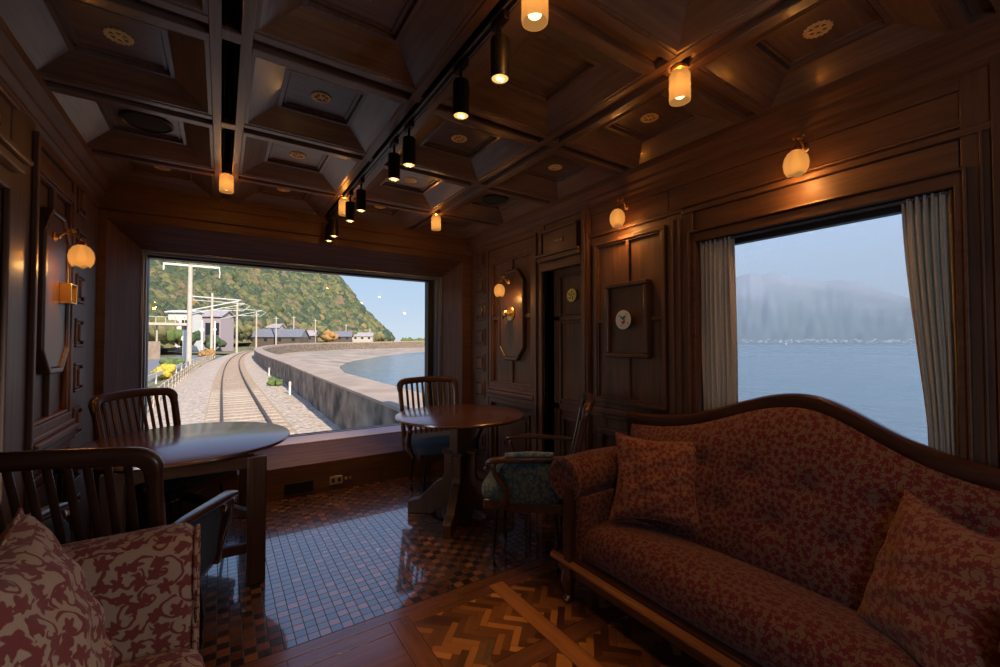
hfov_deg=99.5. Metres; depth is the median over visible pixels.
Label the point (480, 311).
trim
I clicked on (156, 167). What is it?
ceiling medallion
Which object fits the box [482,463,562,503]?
seat cushion
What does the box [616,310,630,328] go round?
wall plate
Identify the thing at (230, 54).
air slot
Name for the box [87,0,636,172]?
ceiling beam
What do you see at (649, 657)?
floor
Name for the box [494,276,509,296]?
wall lamp
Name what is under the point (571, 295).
ornament
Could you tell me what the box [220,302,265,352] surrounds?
pole
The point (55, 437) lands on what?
trim
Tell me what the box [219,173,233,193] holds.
ceiling lamp
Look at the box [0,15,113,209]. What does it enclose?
trim
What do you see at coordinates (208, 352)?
flowering bush
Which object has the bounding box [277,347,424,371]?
beach
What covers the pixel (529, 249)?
trim
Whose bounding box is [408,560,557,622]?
trim
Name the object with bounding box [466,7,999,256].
trim
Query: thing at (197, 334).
flowering bush
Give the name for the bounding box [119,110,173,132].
ceiling speaker
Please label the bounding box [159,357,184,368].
flowering bush
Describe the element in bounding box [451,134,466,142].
ceiling medallion
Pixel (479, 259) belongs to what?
trim
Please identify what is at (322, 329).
tree
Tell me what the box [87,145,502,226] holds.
ceiling beam
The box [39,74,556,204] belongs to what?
ceiling beam
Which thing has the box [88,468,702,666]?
floor
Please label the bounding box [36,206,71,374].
mirror
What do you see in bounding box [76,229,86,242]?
trim
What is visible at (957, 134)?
trim
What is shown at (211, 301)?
pole
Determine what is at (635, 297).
picture frame
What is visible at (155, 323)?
shelter
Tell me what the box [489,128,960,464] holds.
wall
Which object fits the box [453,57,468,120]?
spotlight
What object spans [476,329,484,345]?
trim
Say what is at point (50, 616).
cushion
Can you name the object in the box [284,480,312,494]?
air vent
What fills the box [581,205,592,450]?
trim
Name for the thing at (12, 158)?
trim
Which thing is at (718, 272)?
curtain
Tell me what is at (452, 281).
trim
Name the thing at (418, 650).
trim
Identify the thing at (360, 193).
spotlight
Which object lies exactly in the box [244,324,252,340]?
tree
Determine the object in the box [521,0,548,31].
ceiling lamp
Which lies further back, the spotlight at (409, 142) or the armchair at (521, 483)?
the armchair at (521, 483)
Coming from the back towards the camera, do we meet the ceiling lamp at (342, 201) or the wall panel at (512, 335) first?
the wall panel at (512, 335)
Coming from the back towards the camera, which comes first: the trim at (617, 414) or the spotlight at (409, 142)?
the trim at (617, 414)
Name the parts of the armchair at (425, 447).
post, arm, leg, leg, crest rail, seat frame, post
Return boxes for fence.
[147,354,212,407]
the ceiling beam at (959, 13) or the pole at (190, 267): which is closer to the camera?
the ceiling beam at (959, 13)
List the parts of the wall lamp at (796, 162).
lamp shade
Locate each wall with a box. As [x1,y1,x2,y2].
[33,151,71,487]
[92,208,471,533]
[148,341,159,359]
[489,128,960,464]
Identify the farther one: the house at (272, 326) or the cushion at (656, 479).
the house at (272, 326)
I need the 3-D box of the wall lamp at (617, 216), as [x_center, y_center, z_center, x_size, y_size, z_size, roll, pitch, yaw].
[0.776,-0.782,2.740,0.149,0.190,0.102,1,-2,-33]
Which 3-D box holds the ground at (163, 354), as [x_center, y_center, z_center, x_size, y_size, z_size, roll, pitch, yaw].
[-97.108,4.139,65.377,120.480,0.350,207.000,1,-2,-33]
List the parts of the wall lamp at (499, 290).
lamp shade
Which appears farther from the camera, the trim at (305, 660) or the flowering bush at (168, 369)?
the flowering bush at (168, 369)
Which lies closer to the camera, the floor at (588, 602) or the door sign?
the floor at (588, 602)
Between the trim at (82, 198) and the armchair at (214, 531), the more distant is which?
the trim at (82, 198)
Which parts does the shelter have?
post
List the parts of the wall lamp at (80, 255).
lamp shade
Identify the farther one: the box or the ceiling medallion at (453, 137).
the ceiling medallion at (453, 137)
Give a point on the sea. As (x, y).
(881, 382)
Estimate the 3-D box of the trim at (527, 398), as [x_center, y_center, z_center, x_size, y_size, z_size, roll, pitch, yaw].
[0.091,0.558,3.827,0.062,0.107,0.740,1,-2,-33]
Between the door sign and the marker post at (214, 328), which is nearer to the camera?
the door sign
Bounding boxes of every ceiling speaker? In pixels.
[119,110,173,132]
[481,194,508,203]
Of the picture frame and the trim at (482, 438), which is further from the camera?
the trim at (482, 438)
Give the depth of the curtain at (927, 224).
1.59 m
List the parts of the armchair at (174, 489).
post, crest rail, leg, post, leg, seat frame, leg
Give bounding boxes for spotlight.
[325,216,332,241]
[330,210,337,236]
[345,191,354,221]
[356,177,365,211]
[388,138,399,181]
[402,120,415,167]
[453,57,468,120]
[490,9,509,84]
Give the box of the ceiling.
[0,0,954,237]
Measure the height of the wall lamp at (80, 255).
0.190 m
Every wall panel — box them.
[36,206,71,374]
[498,268,526,360]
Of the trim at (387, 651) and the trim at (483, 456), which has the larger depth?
the trim at (483, 456)
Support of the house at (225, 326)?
on the road
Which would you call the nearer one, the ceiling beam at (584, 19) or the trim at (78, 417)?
the ceiling beam at (584, 19)
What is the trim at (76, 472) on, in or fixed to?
attached to the wall at (39, 379)
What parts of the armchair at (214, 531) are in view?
arm, crest rail, post, leg, arm, seat frame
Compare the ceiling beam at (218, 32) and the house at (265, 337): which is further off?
the house at (265, 337)
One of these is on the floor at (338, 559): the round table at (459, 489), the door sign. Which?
the round table at (459, 489)
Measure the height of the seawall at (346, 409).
5.150 m
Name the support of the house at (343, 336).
on the hill
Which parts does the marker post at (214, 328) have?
post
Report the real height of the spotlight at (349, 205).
0.214 m
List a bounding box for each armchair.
[0,447,238,648]
[88,387,236,523]
[396,376,482,492]
[482,392,594,573]
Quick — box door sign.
[554,236,562,243]
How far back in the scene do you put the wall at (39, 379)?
2.08 m
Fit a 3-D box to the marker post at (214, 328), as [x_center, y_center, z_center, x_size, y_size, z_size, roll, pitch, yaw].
[-75.467,0.919,111.917,0.760,8.400,0.460,1,-2,-33]
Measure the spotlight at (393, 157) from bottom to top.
0.214 m
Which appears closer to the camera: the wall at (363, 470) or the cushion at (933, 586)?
the cushion at (933, 586)
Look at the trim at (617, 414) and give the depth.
2.87 m
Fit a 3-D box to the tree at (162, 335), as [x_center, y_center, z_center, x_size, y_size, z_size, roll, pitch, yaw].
[-76.618,1.140,92.593,6.323,6.815,5.805,-1,-1,25]
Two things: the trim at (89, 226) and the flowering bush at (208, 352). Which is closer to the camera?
the trim at (89, 226)
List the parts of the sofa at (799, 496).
arm post, arm panel, rail, seat, seat, frame, backrest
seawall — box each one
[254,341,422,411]
[254,350,399,428]
[265,341,424,353]
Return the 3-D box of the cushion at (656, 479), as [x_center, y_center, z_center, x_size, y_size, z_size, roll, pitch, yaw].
[0.763,0.713,2.069,0.427,0.461,0.335,-1,-1,24]
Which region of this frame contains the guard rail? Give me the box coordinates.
[148,356,214,383]
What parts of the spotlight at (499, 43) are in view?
stem, bulb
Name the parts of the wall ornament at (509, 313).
knob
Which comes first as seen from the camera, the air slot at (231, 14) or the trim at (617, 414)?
the air slot at (231, 14)
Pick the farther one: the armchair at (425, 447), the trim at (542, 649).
the armchair at (425, 447)
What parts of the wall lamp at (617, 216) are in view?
lamp shade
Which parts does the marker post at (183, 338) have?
post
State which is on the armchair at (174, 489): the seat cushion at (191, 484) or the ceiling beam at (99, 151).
the seat cushion at (191, 484)
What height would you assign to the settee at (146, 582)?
0.800 m
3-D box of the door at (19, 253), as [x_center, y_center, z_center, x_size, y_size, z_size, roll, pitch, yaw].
[-1.954,0.183,1.697,0.050,2.270,0.330,1,-2,-33]
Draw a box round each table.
[76,421,289,585]
[395,404,523,538]
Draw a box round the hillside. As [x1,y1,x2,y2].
[149,259,395,341]
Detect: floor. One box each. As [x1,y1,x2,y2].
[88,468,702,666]
[413,592,544,666]
[509,568,611,629]
[530,651,576,666]
[576,615,705,666]
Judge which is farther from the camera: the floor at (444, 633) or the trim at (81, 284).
the trim at (81, 284)
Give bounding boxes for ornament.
[503,307,514,320]
[567,289,576,301]
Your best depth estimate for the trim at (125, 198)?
3.40 m
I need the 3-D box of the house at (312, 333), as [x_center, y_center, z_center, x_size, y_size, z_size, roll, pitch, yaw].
[-105.364,2.250,225.197,15.200,7.880,9.200,0,-1,-11]
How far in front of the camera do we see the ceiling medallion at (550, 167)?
2.82 m
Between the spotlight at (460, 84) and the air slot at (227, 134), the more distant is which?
the air slot at (227, 134)
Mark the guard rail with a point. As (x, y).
(154, 375)
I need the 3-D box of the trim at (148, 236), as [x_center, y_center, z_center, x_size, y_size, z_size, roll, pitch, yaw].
[-1.619,-0.707,3.776,2.765,0.165,0.260,1,-2,-33]
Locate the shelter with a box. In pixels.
[149,316,186,355]
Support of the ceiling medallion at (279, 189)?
attached to the ceiling
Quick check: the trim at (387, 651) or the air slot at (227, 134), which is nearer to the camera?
the trim at (387, 651)
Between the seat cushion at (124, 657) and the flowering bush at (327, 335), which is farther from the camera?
the flowering bush at (327, 335)
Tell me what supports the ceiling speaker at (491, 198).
attached to the ceiling
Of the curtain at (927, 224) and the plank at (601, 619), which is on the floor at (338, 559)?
the plank at (601, 619)
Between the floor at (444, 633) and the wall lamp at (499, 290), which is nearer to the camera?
the floor at (444, 633)
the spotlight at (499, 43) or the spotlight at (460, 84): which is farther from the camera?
the spotlight at (460, 84)
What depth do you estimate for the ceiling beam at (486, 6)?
1.83 m
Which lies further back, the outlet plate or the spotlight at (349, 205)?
the outlet plate
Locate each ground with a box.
[147,350,340,433]
[147,351,228,402]
[160,342,322,353]
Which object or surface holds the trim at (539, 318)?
attached to the wall at (645, 251)
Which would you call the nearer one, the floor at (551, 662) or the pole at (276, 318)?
the floor at (551, 662)
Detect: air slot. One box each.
[222,39,238,123]
[222,127,233,173]
[223,0,241,30]
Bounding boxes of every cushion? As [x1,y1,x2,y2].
[0,508,114,666]
[113,648,204,666]
[135,470,233,492]
[404,430,478,455]
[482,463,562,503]
[608,431,700,532]
[856,489,999,666]
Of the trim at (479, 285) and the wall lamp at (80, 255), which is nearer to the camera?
the wall lamp at (80, 255)
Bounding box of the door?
[554,265,581,455]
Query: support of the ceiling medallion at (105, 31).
attached to the ceiling
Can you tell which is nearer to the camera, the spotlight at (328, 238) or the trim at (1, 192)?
the trim at (1, 192)
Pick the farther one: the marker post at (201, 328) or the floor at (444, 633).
the marker post at (201, 328)
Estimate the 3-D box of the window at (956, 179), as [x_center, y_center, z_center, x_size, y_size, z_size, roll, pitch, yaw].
[1.412,-0.003,1.965,0.160,1.159,1.069,1,-2,-33]
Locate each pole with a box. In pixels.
[163,262,240,367]
[192,293,249,348]
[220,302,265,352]
[254,312,258,347]
[274,317,278,344]
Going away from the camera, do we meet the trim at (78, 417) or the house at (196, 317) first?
the trim at (78, 417)
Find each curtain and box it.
[700,236,737,410]
[901,189,959,456]
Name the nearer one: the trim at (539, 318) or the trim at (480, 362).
the trim at (539, 318)
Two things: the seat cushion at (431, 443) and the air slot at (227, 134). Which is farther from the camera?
the seat cushion at (431, 443)
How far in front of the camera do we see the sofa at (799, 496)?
1.63 m
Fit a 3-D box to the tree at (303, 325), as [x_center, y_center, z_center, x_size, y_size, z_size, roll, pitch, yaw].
[-110.839,-1.929,236.282,7.344,9.251,6.096,1,-2,-44]
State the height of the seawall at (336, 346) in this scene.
7.580 m
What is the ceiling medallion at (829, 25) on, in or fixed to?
attached to the ceiling
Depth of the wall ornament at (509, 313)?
3.79 m
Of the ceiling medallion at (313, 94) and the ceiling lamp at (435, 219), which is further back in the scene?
the ceiling lamp at (435, 219)
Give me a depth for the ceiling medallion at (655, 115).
2.20 m
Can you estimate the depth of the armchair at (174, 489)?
2.70 m
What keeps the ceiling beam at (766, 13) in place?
attached to the ceiling
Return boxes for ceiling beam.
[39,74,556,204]
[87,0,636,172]
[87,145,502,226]
[208,0,256,202]
[319,0,520,217]
[402,0,814,230]
[548,0,765,122]
[937,0,999,30]
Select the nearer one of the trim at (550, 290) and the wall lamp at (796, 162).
the wall lamp at (796, 162)
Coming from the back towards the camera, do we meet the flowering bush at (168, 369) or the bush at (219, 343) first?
the bush at (219, 343)
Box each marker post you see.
[181,330,186,361]
[200,320,203,349]
[213,321,216,349]
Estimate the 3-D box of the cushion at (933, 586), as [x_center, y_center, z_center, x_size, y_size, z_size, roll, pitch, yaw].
[1.240,0.733,1.191,0.329,0.499,0.447,0,-1,7]
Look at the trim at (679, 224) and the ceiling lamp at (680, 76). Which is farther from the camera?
the trim at (679, 224)
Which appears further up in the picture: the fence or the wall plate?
the wall plate
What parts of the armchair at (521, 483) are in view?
leg, leg, arm, seat frame, arm, leg, leg, post, post, crest rail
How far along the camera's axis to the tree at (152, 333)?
87.48 m
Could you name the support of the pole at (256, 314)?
on the ground at (240, 348)
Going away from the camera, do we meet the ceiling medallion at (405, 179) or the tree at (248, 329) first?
the ceiling medallion at (405, 179)
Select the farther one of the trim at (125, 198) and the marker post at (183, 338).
the marker post at (183, 338)
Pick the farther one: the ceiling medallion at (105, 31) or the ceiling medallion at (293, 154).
the ceiling medallion at (293, 154)
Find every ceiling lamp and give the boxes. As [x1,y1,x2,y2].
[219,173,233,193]
[338,196,348,216]
[431,213,440,230]
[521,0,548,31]
[669,63,690,106]
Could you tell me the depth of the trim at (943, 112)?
1.85 m
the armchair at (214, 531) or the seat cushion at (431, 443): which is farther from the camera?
the seat cushion at (431, 443)
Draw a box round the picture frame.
[605,279,652,358]
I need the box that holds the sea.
[340,344,927,445]
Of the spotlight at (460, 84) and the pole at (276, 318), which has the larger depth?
the pole at (276, 318)
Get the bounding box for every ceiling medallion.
[102,27,134,45]
[154,166,170,170]
[277,188,289,191]
[289,152,305,158]
[311,91,331,102]
[404,178,416,182]
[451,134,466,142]
[548,164,561,170]
[640,113,658,122]
[802,20,833,38]
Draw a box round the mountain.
[736,273,915,343]
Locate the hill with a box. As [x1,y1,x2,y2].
[160,337,352,348]
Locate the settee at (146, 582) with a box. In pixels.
[61,522,204,666]
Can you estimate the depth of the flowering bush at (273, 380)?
21.96 m
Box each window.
[139,249,441,446]
[687,166,974,461]
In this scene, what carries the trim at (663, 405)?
attached to the wall at (645, 251)
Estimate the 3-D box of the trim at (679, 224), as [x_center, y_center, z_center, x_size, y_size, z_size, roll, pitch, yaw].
[1.041,0.320,2.422,0.028,2.030,0.160,1,-2,-33]
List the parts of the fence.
rail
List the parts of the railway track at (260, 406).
rail, rail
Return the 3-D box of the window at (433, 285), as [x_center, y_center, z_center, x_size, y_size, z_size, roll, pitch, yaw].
[-1.707,0.182,3.954,2.583,1.665,0.194,1,-2,-33]
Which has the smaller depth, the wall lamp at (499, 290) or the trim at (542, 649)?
the trim at (542, 649)
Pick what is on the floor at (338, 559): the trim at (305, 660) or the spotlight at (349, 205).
the trim at (305, 660)
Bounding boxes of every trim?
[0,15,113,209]
[0,81,33,188]
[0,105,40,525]
[0,188,2,296]
[34,162,76,527]
[34,418,78,449]
[70,183,98,542]
[70,492,80,529]
[72,405,82,437]
[72,468,80,481]
[73,362,83,392]
[74,318,84,346]
[75,273,85,303]
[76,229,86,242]
[77,184,87,218]
[99,184,471,255]
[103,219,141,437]
[107,218,461,276]
[237,428,444,474]
[239,555,555,666]
[271,661,286,666]
[287,623,394,666]
[308,633,415,666]
[390,616,441,666]
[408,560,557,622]
[442,262,461,430]
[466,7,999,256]
[471,252,488,472]
[476,251,484,269]
[476,277,484,294]
[476,303,484,319]
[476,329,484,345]
[476,354,484,371]
[476,380,484,397]
[476,431,484,449]
[486,386,533,405]
[488,246,533,473]
[488,638,558,666]
[489,581,603,666]
[534,225,546,462]
[535,220,580,271]
[543,271,553,463]
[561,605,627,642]
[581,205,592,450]
[589,120,990,238]
[591,405,631,447]
[592,91,959,232]
[593,225,667,410]
[668,212,693,414]
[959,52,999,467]
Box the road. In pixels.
[148,354,223,381]
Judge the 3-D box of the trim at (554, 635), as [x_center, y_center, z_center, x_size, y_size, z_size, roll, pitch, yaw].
[0.780,1.313,1.036,0.085,0.022,2.920,1,-2,-33]
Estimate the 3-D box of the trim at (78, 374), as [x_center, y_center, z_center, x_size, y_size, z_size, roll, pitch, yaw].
[-2.487,0.257,2.500,0.022,0.170,0.160,1,-2,-33]
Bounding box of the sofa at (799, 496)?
[549,393,999,666]
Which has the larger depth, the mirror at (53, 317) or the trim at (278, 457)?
the trim at (278, 457)
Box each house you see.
[164,310,205,353]
[200,310,235,350]
[233,329,309,346]
[265,324,285,328]
[307,330,318,342]
[328,331,352,341]
[352,332,373,341]
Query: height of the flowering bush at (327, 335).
7.234 m
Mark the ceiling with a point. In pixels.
(557, 76)
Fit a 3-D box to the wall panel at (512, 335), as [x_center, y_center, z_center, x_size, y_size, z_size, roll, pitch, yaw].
[0.107,-0.168,3.833,0.046,0.820,0.395,1,-2,-33]
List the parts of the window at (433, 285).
sill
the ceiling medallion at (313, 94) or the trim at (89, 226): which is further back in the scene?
the trim at (89, 226)
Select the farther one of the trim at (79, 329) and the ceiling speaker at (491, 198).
the ceiling speaker at (491, 198)
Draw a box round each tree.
[148,319,155,340]
[152,315,178,329]
[154,326,166,341]
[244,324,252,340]
[299,322,307,329]
[314,325,326,332]
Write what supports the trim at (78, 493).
attached to the wall at (39, 379)
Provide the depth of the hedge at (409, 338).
306.23 m
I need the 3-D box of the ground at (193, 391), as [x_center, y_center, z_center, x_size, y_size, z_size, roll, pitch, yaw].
[-39.336,3.923,67.781,14.264,0.447,147.400,1,-2,-33]
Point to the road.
(152, 364)
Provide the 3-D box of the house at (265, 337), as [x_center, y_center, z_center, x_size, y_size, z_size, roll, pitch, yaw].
[-106.647,2.269,190.802,37.200,8.680,10.200,0,-1,-3]
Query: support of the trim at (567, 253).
attached to the wall at (645, 251)
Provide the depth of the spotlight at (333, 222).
3.41 m
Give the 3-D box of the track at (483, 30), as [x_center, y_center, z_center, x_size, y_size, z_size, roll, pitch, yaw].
[-0.289,-1.055,1.834,0.034,0.044,4.340,1,-2,-33]
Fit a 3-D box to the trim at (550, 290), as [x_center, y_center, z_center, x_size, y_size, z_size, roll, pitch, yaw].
[0.544,0.395,3.291,0.160,1.920,0.470,1,-2,-33]
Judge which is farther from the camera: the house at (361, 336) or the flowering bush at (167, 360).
the house at (361, 336)
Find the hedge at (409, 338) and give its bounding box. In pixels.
[401,337,424,340]
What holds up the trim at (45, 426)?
attached to the wall at (39, 379)
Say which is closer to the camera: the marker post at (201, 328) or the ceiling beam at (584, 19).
the ceiling beam at (584, 19)
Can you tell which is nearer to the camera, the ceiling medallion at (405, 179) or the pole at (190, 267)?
the ceiling medallion at (405, 179)
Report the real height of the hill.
101.983 m
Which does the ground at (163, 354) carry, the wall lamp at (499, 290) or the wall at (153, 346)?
the wall at (153, 346)
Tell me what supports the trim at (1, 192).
attached to the wall at (39, 379)
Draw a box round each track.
[205,350,294,433]
[326,0,519,217]
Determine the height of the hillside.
72.367 m
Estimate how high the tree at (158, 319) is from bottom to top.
7.777 m
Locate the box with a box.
[59,282,76,304]
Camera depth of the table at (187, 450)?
2.27 m
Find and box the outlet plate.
[329,475,351,484]
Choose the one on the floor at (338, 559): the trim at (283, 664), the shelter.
the trim at (283, 664)
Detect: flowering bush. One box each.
[149,363,176,379]
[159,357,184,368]
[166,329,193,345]
[175,330,200,345]
[198,348,215,357]
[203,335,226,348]
[266,376,282,385]
[320,329,337,341]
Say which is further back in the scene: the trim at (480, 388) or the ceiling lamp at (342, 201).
the trim at (480, 388)
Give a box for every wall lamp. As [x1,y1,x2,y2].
[53,228,94,268]
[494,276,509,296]
[609,198,628,227]
[782,134,809,177]
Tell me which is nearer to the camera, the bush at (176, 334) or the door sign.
the door sign

